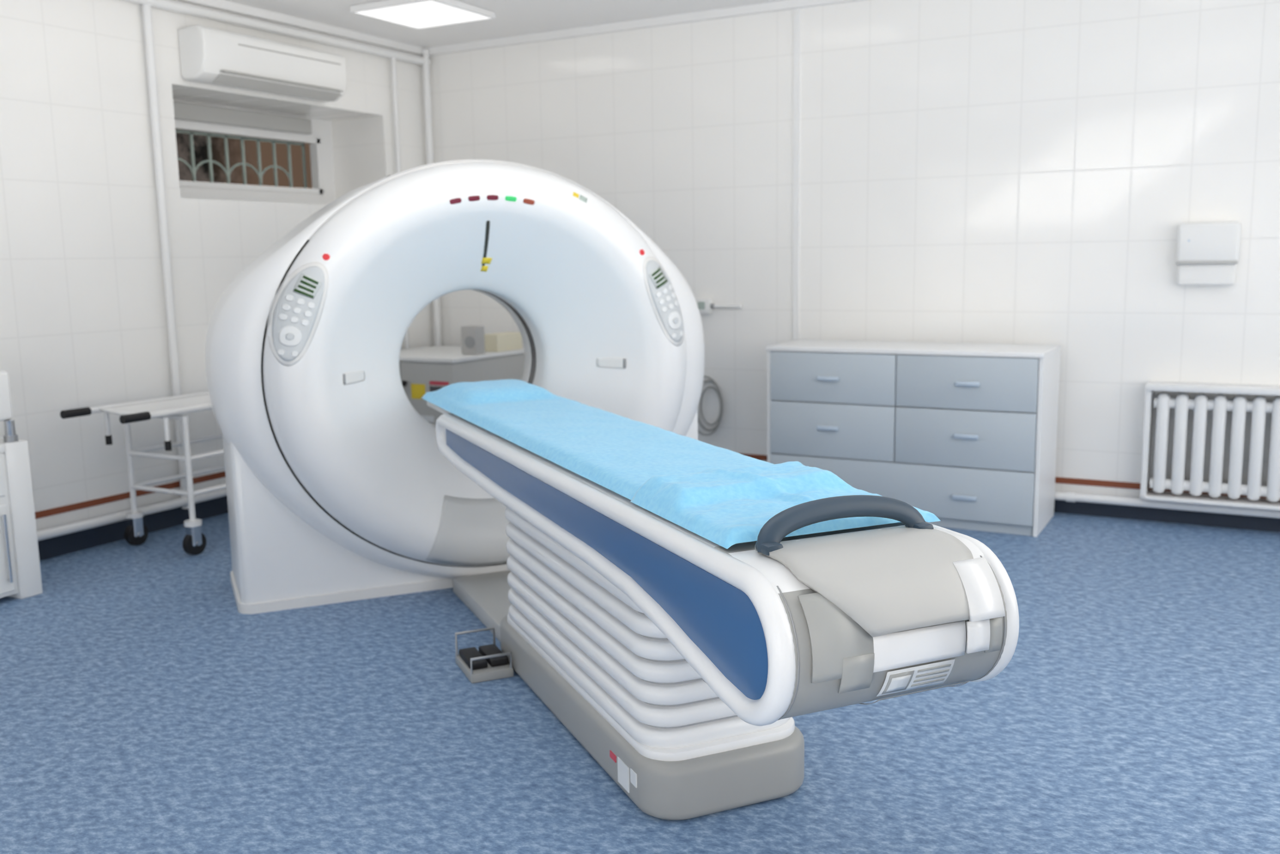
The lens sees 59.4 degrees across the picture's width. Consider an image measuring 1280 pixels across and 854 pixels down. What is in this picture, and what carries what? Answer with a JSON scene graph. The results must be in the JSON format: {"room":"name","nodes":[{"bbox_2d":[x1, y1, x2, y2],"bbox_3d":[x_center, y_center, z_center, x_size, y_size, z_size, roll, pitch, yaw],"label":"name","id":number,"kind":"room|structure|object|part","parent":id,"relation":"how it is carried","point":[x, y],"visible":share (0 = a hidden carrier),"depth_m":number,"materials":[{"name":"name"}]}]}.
{"room":"ct scan room","nodes":[
{"label":"ct scan room","id":0,"kind":"room"},
{"bbox_2d":[0,0,434,531],"bbox_3d":[-4.244,-0.624,4.507,0.620,3.100,9.890,4,10,29],"label":"wall","id":1,"kind":"structure","parent":0,"point":[83,321],"depth_m":6.23,"materials":[{"name":"tile"}]},
{"bbox_2d":[36,0,441,541],"bbox_3d":[-3.910,-0.644,4.330,0.080,2.980,9.810,4,10,29],"label":"pipes","id":2,"kind":"object","parent":1,"relation":"attached to","point":[424,60],"visible":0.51,"depth_m":6.55,"materials":[{"name":"white metal"}]},
{"bbox_2d":[175,129,307,188],"bbox_3d":[-2.865,-1.809,7.624,0.016,0.496,1.602,4,10,29],"label":"bars","id":3,"kind":"object","parent":1,"relation":"attached to","point":[190,133],"visible":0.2,"depth_m":7.81,"materials":[{"name":"grey paint"}]},
{"bbox_2d":[177,157,193,176],"bbox_3d":[-3.033,-1.697,7.329,0.016,0.130,0.300,4,10,29],"label":"arch","id":4,"kind":"object","parent":3,"relation":"attached to","point":[190,168],"visible":0.44,"depth_m":7.41,"materials":[{"name":"grey paint"}]},
{"bbox_2d":[195,160,227,178],"bbox_3d":[-2.895,-1.736,7.577,0.016,0.130,0.300,4,10,29],"label":"arch","id":5,"kind":"object","parent":3,"relation":"attached to","point":[199,164],"visible":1,"depth_m":7.59,"materials":[{"name":"grey paint"}]},
{"bbox_2d":[229,162,259,180],"bbox_3d":[-2.758,-1.776,7.824,0.016,0.130,0.300,4,10,29],"label":"arch","id":6,"kind":"object","parent":3,"relation":"attached to","point":[235,165],"visible":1,"depth_m":7.84,"materials":[{"name":"grey paint"}]},
{"bbox_2d":[261,165,290,182],"bbox_3d":[-2.620,-1.816,8.072,0.016,0.130,0.300,4,10,29],"label":"arch","id":7,"kind":"object","parent":3,"relation":"attached to","point":[270,167],"visible":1,"depth_m":8.09,"materials":[{"name":"grey paint"}]},
{"bbox_2d":[173,100,311,134],"bbox_3d":[-2.757,-2.054,7.426,0.070,0.104,1.530,4,10,29],"label":"window blind","id":8,"kind":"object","parent":1,"relation":"in","point":[183,111],"depth_m":7.51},
{"bbox_2d":[173,99,335,204],"bbox_3d":[-2.741,-1.823,7.587,0.070,0.650,1.800,4,10,29],"label":"window","id":9,"kind":"structure","parent":1,"relation":"in","point":[321,129],"depth_m":7.93,"materials":[{"name":"white plastic"}]},
{"bbox_2d":[174,122,323,193],"bbox_3d":[-2.743,-1.802,7.564,0.072,0.396,1.573,4,10,29],"label":"window","id":10,"kind":"structure","parent":9,"relation":"attached to","point":[314,143],"depth_m":7.78,"materials":[{"name":"white plastic"}]},
{"bbox_2d":[178,25,346,101],"bbox_3d":[-2.308,-2.236,6.981,0.222,0.298,1.159,4,10,29],"label":"air conditioner","id":11,"kind":"object","parent":1,"relation":"attached to","point":[208,55],"visible":1,"depth_m":6.80,"materials":[{"name":"white plastic"}]},
{"bbox_2d":[223,0,784,47],"bbox_3d":[-0.230,-1.951,2.062,9.800,0.120,10.690,4,10,29],"label":"ceiling","id":12,"kind":"structure","parent":0,"point":[513,18],"depth_m":7.25,"materials":[{"name":"white paint"}]},
{"bbox_2d":[349,0,495,29],"bbox_3d":[-1.353,-2.601,7.037,0.640,0.040,0.640,4,10,29],"label":"ceiling light panel","id":13,"kind":"object","parent":12,"relation":"attached to","point":[353,8],"depth_m":6.85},
{"bbox_2d":[355,0,490,28],"bbox_3d":[-1.353,-2.581,7.040,0.600,0.001,0.600,4,10,29],"label":"ceiling light","id":14,"kind":"object","parent":13,"relation":"in","point":[430,13],"depth_m":7.02,"materials":[{"name":"white plastic"}]},
{"bbox_2d":[0,512,1279,853],"bbox_3d":[-0.176,1.232,2.543,9.800,0.120,10.690,4,10,29],"label":"floor","id":15,"kind":"structure","parent":0,"point":[1134,709],"depth_m":3.66,"materials":[{"name":"blue carpet"}]},
{"bbox_2d":[0,370,42,599],"bbox_3d":[-3.216,0.300,5.072,0.507,1.070,0.700,4,10,29],"label":"base cabinet","id":16,"kind":"object","parent":15,"relation":"on","point":[20,578],"visible":1,"depth_m":5.20,"materials":[{"name":"white plastic"}]},
{"bbox_2d":[0,443,5,453],"bbox_3d":[-3.257,0.124,5.003,0.480,0.040,0.590,4,10,29],"label":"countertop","id":17,"kind":"structure","parent":16,"relation":"on","point":[2,446],"depth_m":5.13,"materials":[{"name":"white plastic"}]},
{"bbox_3d":[-3.052,0.266,4.912,0.012,0.180,0.550,4,10,29],"label":"drawer","id":18,"kind":"part","parent":16,"relation":"part of","materials":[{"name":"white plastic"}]},
{"bbox_3d":[-3.046,0.597,4.962,0.012,0.410,0.550,4,10,29],"label":"door","id":19,"kind":"part","parent":16,"relation":"part of","materials":[{"name":"white plastic"}]},
{"bbox_3d":[-2.904,0.559,5.160,0.014,0.320,0.014,4,10,29],"label":"handle","id":20,"kind":"part","parent":16,"relation":"part of","materials":[{"name":"silver metal"}]},
{"bbox_2d":[59,391,226,555],"bbox_3d":[-2.334,0.198,6.546,0.562,0.802,1.830,4,10,29],"label":"trolley","id":21,"kind":"object","parent":15,"relation":"on","point":[136,533],"visible":0.54,"depth_m":6.04,"materials":[{"name":"white metal"}]},
{"bbox_3d":[-2.804,0.199,6.178,0.032,0.575,0.030,4,10,29],"label":"leg","id":22,"kind":"part","parent":21,"relation":"part of","materials":[{"name":"white paint"}]},
{"bbox_3d":[-2.545,0.067,6.637,0.026,0.026,1.080,4,10,29],"label":"rail","id":23,"kind":"part","parent":21,"relation":"part of","materials":[{"name":"white metal"}]},
{"bbox_3d":[-2.542,0.255,6.665,0.026,0.026,1.080,4,10,29],"label":"rail","id":24,"kind":"part","parent":21,"relation":"part of","materials":[{"name":"white metal"}]},
{"bbox_3d":[-2.392,0.226,5.954,0.032,0.575,0.030,4,10,29],"label":"leg","id":25,"kind":"part","parent":21,"relation":"part of","materials":[{"name":"white paint"}]},
{"bbox_3d":[-2.133,0.094,6.412,0.026,0.026,1.080,4,10,29],"label":"rail","id":26,"kind":"part","parent":21,"relation":"part of","materials":[{"name":"white metal"}]},
{"bbox_3d":[-2.130,0.282,6.441,0.026,0.026,1.080,4,10,29],"label":"rail","id":27,"kind":"part","parent":21,"relation":"part of","materials":[{"name":"white metal"}]},
{"bbox_2d":[205,159,704,614],"bbox_3d":[-0.812,-0.259,5.441,2.378,1.984,0.907,-5,9,-23],"label":"gantry","id":28,"kind":"object","parent":15,"relation":"on","point":[339,490],"visible":0.88,"depth_m":5.02,"materials":[{"name":"white plastic"}]},
{"bbox_2d":[449,197,461,204],"bbox_3d":[-0.798,-0.977,4.856,0.052,0.028,0.008,-5,9,-23],"label":"lamp","id":29,"kind":"object","parent":28,"relation":"attached to","point":[452,200],"depth_m":4.85,"materials":[{"name":"red plastic"}]},
{"bbox_2d":[468,195,480,201],"bbox_3d":[-0.722,-0.995,4.887,0.052,0.024,0.008,-5,9,-23],"label":"lamp","id":30,"kind":"object","parent":28,"relation":"attached to","point":[470,198],"depth_m":4.88,"materials":[{"name":"red plastic"}]},
{"bbox_2d":[486,195,498,200],"bbox_3d":[-0.646,-1.005,4.918,0.052,0.022,0.008,-5,9,-23],"label":"lamp","id":31,"kind":"object","parent":28,"relation":"attached to","point":[489,197],"depth_m":4.92,"materials":[{"name":"red plastic"}]},
{"bbox_2d":[505,196,516,201],"bbox_3d":[-0.570,-1.007,4.952,0.052,0.024,0.008,-5,9,-23],"label":"lamp","id":32,"kind":"object","parent":28,"relation":"attached to","point":[507,198],"depth_m":4.95,"materials":[{"name":"green plastic"}]},
{"bbox_2d":[523,198,534,204],"bbox_3d":[-0.494,-1.001,4.986,0.052,0.028,0.008,-5,9,-23],"label":"lamp","id":33,"kind":"object","parent":28,"relation":"attached to","point":[526,201],"depth_m":4.98,"materials":[{"name":"red"}]},
{"bbox_2d":[399,325,524,425],"bbox_3d":[-1.380,-0.178,7.961,0.837,1.090,0.938,4,10,29],"label":"base cabinet","id":34,"kind":"object","parent":15,"relation":"on","point":[480,357],"visible":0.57,"depth_m":7.61,"materials":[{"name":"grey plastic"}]},
{"bbox_2d":[401,380,406,386],"bbox_3d":[-1.602,-0.292,7.569,0.038,0.040,0.040,4,10,29],"label":"switch","id":35,"kind":"object","parent":34,"relation":"attached to","point":[404,385],"depth_m":7.56,"materials":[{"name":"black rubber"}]},
{"bbox_3d":[-1.586,-0.295,7.536,0.067,0.032,0.037,4,10,29],"label":"lever","id":36,"kind":"part","parent":34,"relation":"part of","materials":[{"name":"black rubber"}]},
{"bbox_2d":[421,379,1018,820],"bbox_3d":[-0.160,0.466,3.900,0.746,0.988,3.424,-5,9,-23],"label":"table","id":37,"kind":"object","parent":15,"relation":"on","point":[674,601],"visible":1,"depth_m":3.05,"materials":[{"name":"white plastic"}]},
{"bbox_3d":[0.459,0.212,2.548,0.451,0.101,0.063,-5,9,-23],"label":"handle","id":38,"kind":"part","parent":37,"relation":"part of","materials":[{"name":"grey plastic"}]},
{"bbox_2d":[754,525,973,637],"bbox_3d":[0.515,0.329,2.452,0.446,0.157,0.289,-5,9,-23],"label":"hood","id":39,"kind":"object","parent":37,"relation":"attached to","point":[905,581],"depth_m":2.37,"materials":[{"name":"grey plastic"}]},
{"bbox_2d":[765,339,1060,537],"bbox_3d":[1.580,0.021,6.611,1.578,1.000,0.602,4,10,29],"label":"dresser","id":40,"kind":"object","parent":15,"relation":"on","point":[963,435],"visible":0.84,"depth_m":6.30,"materials":[{"name":"white laminate"},{"name":"blue-grey laminate"},{"name":"metal"}]},
{"bbox_3d":[1.092,0.007,6.540,0.130,0.026,0.014,4,10,29],"label":"handle","id":41,"kind":"part","parent":40,"relation":"part of","materials":[{"name":"blue"}]},
{"bbox_3d":[1.087,-0.280,6.497,0.130,0.026,0.014,4,10,29],"label":"handle","id":42,"kind":"part","parent":40,"relation":"part of","materials":[{"name":"blue"}]},
{"bbox_3d":[1.116,0.021,6.562,0.754,0.316,0.019,4,10,29],"label":"drawer","id":43,"kind":"part","parent":40,"relation":"part of","materials":[{"name":"grey wood"}]},
{"bbox_3d":[1.111,-0.285,6.516,0.754,0.290,0.019,4,10,29],"label":"drawer","id":44,"kind":"part","parent":40,"relation":"part of","materials":[{"name":"grey wood"}]},
{"bbox_3d":[1.457,0.349,6.425,1.520,0.292,0.019,4,10,29],"label":"drawer","id":45,"kind":"part","parent":40,"relation":"part of","materials":[{"name":"grey"}]},
{"bbox_3d":[1.794,0.392,6.212,0.130,0.026,0.014,4,10,29],"label":"handle","id":46,"kind":"part","parent":40,"relation":"part of","materials":[{"name":"blue"}]},
{"bbox_3d":[1.788,0.052,6.161,0.130,0.026,0.014,4,10,29],"label":"handle","id":47,"kind":"part","parent":40,"relation":"part of","materials":[{"name":"blue"}]},
{"bbox_3d":[1.785,0.064,6.197,0.760,0.316,0.019,4,10,29],"label":"drawer","id":48,"kind":"part","parent":40,"relation":"part of","materials":[{"name":"grey wood"}]},
{"bbox_3d":[1.780,-0.241,6.151,0.760,0.290,0.019,4,10,29],"label":"drawer","id":49,"kind":"part","parent":40,"relation":"part of","materials":[{"name":"grey wood"}]},
{"bbox_3d":[1.783,-0.234,6.117,0.130,0.026,0.014,4,10,29],"label":"handle","id":50,"kind":"part","parent":40,"relation":"part of","materials":[{"name":"blue"}]},
{"bbox_2d":[428,0,1279,501],"bbox_3d":[2.225,-1.060,6.669,9.800,3.100,0.200,4,10,29],"label":"wall","id":51,"kind":"structure","parent":0,"point":[989,171],"depth_m":6.68,"materials":[{"name":"tile"}]},
{"bbox_2d":[174,0,864,341],"bbox_3d":[-0.116,-0.354,2.255,8.800,3.100,9.890,4,10,29],"label":"trim","id":52,"kind":"structure","parent":51,"relation":"attached to","point":[219,5],"depth_m":7.24,"materials":[{"name":"white plastic"}]},
{"bbox_3d":[-0.116,-0.354,2.255,8.800,3.100,9.890,4,10,29],"label":"cornice","id":53,"kind":"part","parent":52,"relation":"part of","materials":[{"name":"white paint"}]},
{"bbox_2d":[34,453,1279,519],"bbox_3d":[-0.093,0.963,2.454,8.800,0.085,9.890,4,10,29],"label":"trim","id":54,"kind":"structure","parent":51,"relation":"attached to","point":[45,513],"depth_m":6.46,"materials":[{"name":"brown wood"}]},
{"bbox_2d":[37,495,1279,561],"bbox_3d":[-0.091,1.124,2.478,8.800,0.110,9.890,4,10,29],"label":"baseboard","id":55,"kind":"structure","parent":51,"relation":"attached to","point":[61,545],"depth_m":6.34,"materials":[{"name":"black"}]},
{"bbox_2d":[698,375,723,435],"bbox_3d":[0.451,-0.145,7.650,0.252,0.412,0.038,4,10,29],"label":"cable loop","id":56,"kind":"object","parent":51,"relation":"attached to","point":[718,391],"visible":0.77,"depth_m":7.62,"materials":[{"name":"grey plastic"}]},
{"bbox_2d":[695,298,742,313],"bbox_3d":[0.528,-0.807,7.495,0.320,0.100,0.073,4,10,29],"label":"bracket","id":57,"kind":"object","parent":51,"relation":"attached to","point":[705,305],"visible":0.91,"depth_m":7.51,"materials":[{"name":"white plastic"}]},
{"bbox_3d":[0.573,-0.804,7.473,0.220,0.024,0.023,4,10,29],"label":"rod","id":58,"kind":"part","parent":57,"relation":"part of","materials":[{"name":"white plastic"}]},
{"bbox_2d":[1054,380,1279,518],"bbox_3d":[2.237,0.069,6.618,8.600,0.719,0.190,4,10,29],"label":"radiator","id":59,"kind":"object","parent":51,"relation":"attached to","point":[1232,505],"visible":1,"depth_m":6.10,"materials":[{"name":"white metal"}]},
{"bbox_3d":[2.842,0.088,6.296,0.030,0.620,0.170,4,10,29],"label":"post","id":60,"kind":"part","parent":59,"relation":"part of","materials":[{"name":"white metal"}]},
{"bbox_3d":[3.478,0.427,5.986,1.480,0.022,0.150,4,10,29],"label":"rail","id":61,"kind":"part","parent":59,"relation":"part of","materials":[{"name":"white metal"}]},
{"bbox_2d":[1145,380,1279,395],"bbox_3d":[3.467,-0.188,5.893,1.480,0.035,0.190,4,10,29],"label":"shelf","id":62,"kind":"object","parent":59,"relation":"attached to","point":[1151,386],"depth_m":6.04,"materials":[{"name":"white metal"}]},
{"bbox_2d":[1175,221,1241,286],"bbox_3d":[3.052,-0.930,6.039,0.304,0.335,0.130,4,10,29],"label":"dispenser","id":63,"kind":"object","parent":51,"relation":"attached to","point":[1207,253],"visible":1,"depth_m":5.99,"materials":[{"name":"white plastic"}]},
{"bbox_2d":[1177,264,1236,286],"bbox_3d":[3.059,-0.836,6.065,0.280,0.141,0.105,4,10,29],"label":"tray","id":64,"kind":"object","parent":63,"relation":"on","point":[1188,274],"depth_m":6.02,"materials":[{"name":"white plastic"}]},
{"label":"outside","id":65,"kind":"structure","parent":0,"visible":0},
{"bbox_2d":[175,132,312,188],"bbox_3d":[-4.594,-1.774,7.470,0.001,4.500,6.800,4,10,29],"label":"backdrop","id":66,"kind":"structure","parent":65,"point":[200,141],"depth_m":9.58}
]}

